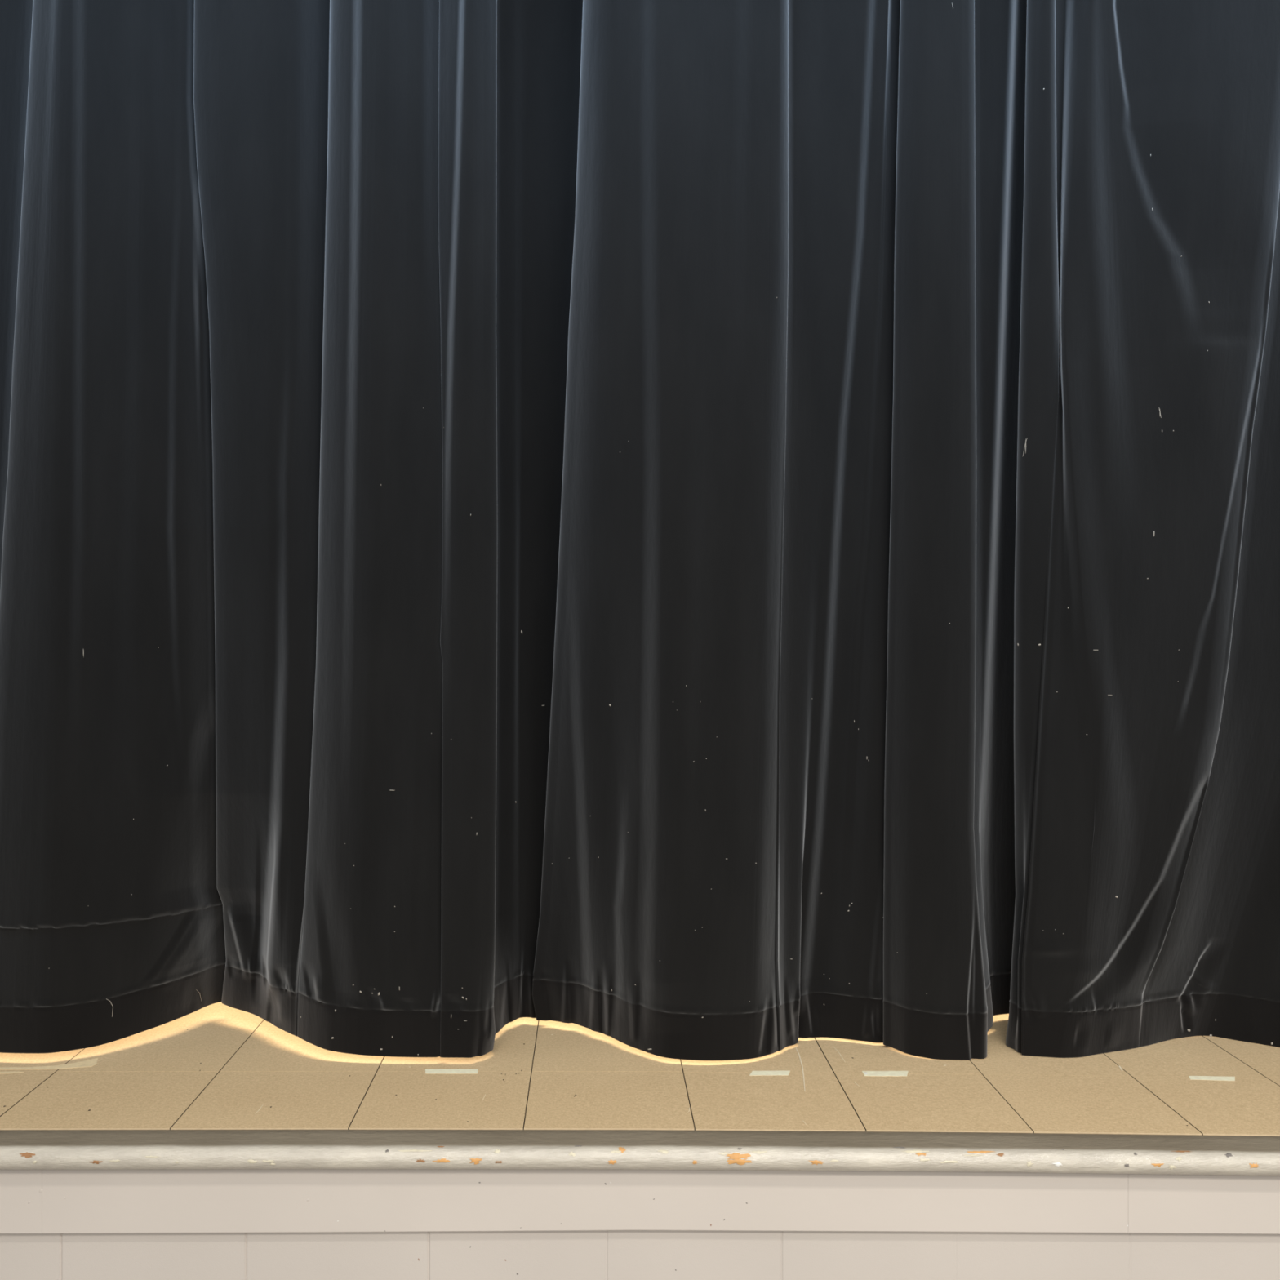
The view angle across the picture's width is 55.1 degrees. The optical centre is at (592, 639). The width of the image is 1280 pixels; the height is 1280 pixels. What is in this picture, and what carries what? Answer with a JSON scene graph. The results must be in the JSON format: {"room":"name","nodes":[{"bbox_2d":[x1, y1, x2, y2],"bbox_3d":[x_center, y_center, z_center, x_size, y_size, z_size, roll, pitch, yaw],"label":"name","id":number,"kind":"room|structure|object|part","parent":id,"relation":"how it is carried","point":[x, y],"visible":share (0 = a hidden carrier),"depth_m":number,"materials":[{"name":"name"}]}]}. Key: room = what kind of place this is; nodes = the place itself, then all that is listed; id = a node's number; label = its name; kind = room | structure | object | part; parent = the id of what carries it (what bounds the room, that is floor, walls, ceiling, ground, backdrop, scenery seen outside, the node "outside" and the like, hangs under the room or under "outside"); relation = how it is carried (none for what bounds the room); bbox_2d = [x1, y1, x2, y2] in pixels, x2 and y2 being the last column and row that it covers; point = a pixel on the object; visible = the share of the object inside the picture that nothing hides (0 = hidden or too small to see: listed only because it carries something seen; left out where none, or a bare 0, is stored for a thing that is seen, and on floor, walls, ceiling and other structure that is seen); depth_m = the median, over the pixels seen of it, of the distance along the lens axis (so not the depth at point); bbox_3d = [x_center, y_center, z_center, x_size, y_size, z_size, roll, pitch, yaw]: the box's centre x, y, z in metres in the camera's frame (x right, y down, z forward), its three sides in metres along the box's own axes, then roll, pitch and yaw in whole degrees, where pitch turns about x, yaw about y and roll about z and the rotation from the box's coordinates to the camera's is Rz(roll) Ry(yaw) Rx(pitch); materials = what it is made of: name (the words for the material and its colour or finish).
{"room":"auditorium","nodes":[
{"label":"auditorium","id":0,"kind":"room"},
{"bbox_2d":[0,1001,1279,1136],"bbox_3d":[-0.050,1.121,4.484,5.100,0.037,3.432,0,0,0],"label":"floor","id":1,"kind":"structure","parent":0,"point":[218,1065],"depth_m":3.02,"materials":[{"name":"beige wood"}]},
{"bbox_2d":[0,1071,23,1073],"bbox_3d":[-1.534,1.104,3.124,0.164,0.001,0.014,0,0,0],"label":"tape","id":2,"kind":"object","parent":1,"relation":"on","point":[0,1072],"visible":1,"depth_m":3.13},
{"bbox_2d":[0,1057,97,1069],"bbox_3d":[-1.459,1.104,3.165,0.339,0.001,0.067,0,0,-12],"label":"tape","id":3,"kind":"object","parent":1,"relation":"on","point":[90,1063],"visible":1,"depth_m":3.17,"materials":[{"name":"beige plastic"}]},
{"bbox_2d":[425,1069,478,1073],"bbox_3d":[-0.362,1.103,3.131,0.137,0.001,0.032,0,0,0],"label":"tape","id":4,"kind":"object","parent":1,"relation":"on","point":[427,1071],"visible":1,"depth_m":3.13,"materials":[{"name":"white plastic"}]},
{"bbox_2d":[0,0,1026,1060],"bbox_3d":[-0.783,-0.543,3.361,4.697,3.308,0.467,0,0,-2],"label":"stage curtain","id":5,"kind":"object","parent":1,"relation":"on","point":[508,508],"visible":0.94,"depth_m":3.24,"materials":[{"name":"black fabric"}]},
{"bbox_3d":[-2.072,-0.722,3.348,2.117,2.950,0.308,0,0,0],"label":"fabric panel","id":6,"kind":"part","parent":5,"relation":"part of","materials":[{"name":"black fabric"}]},
{"bbox_3d":[-0.769,-0.613,3.268,0.745,3.167,0.260,0,0,23],"label":"fabric panel","id":7,"kind":"part","parent":5,"relation":"part of","materials":[{"name":"black fabric"}]},
{"bbox_3d":[0.217,-0.607,3.348,1.252,3.180,0.364,0,0,0],"label":"fabric panel","id":8,"kind":"part","parent":5,"relation":"part of","materials":[{"name":"black fabric"}]},
{"bbox_3d":[1.181,-0.602,3.456,0.810,3.190,0.209,0,0,-32],"label":"fabric panel","id":9,"kind":"part","parent":5,"relation":"part of","materials":[{"name":"black fabric"}]},
{"bbox_2d":[749,1070,790,1075],"bbox_3d":[0.452,1.106,3.127,0.110,0.001,0.037,0,0,0],"label":"tape","id":10,"kind":"object","parent":1,"relation":"on","point":[780,1072],"visible":1,"depth_m":3.13,"materials":[{"name":"white plastic"}]},
{"bbox_2d":[862,1071,908,1075],"bbox_3d":[0.750,1.108,3.130,0.121,0.002,0.038,0,0,0],"label":"tape","id":11,"kind":"object","parent":1,"relation":"on","point":[865,1073],"visible":1,"depth_m":3.13,"materials":[{"name":"white paint"}]},
{"bbox_2d":[1005,0,1279,1057],"bbox_3d":[2.095,-0.533,3.352,1.927,3.327,0.261,0,0,1],"label":"stage curtain","id":12,"kind":"object","parent":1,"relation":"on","point":[1147,606],"visible":1,"depth_m":3.28,"materials":[{"name":"black fabric"}]},
{"bbox_2d":[1188,1075,1235,1080],"bbox_3d":[1.581,1.119,3.123,0.127,0.002,0.031,0,0,0],"label":"tape","id":13,"kind":"object","parent":1,"relation":"on","point":[1192,1077],"visible":1,"depth_m":3.12,"materials":[{"name":"white plastic"}]},
{"bbox_2d":[0,1230,1279,1279],"bbox_3d":[-0.050,1.569,2.817,5.100,0.870,0.191,0,0,0],"label":"wall","id":14,"kind":"structure","parent":0,"point":[598,1255],"depth_m":2.72,"materials":[{"name":"beige paint"}]},
{"bbox_2d":[0,1168,1279,1234],"bbox_3d":[-0.050,1.236,2.710,5.100,0.165,0.024,0,0,0],"label":"trim","id":15,"kind":"structure","parent":14,"relation":"attached to","point":[233,1200],"depth_m":2.70,"materials":[{"name":"beige paint"}]},
{"bbox_2d":[0,1124,1279,1176],"bbox_3d":[-0.050,1.147,2.729,5.100,0.080,0.143,0,0,0],"label":"trim","id":16,"kind":"structure","parent":14,"relation":"attached to","point":[20,1149],"depth_m":2.67,"materials":[{"name":"paint"}]}
]}

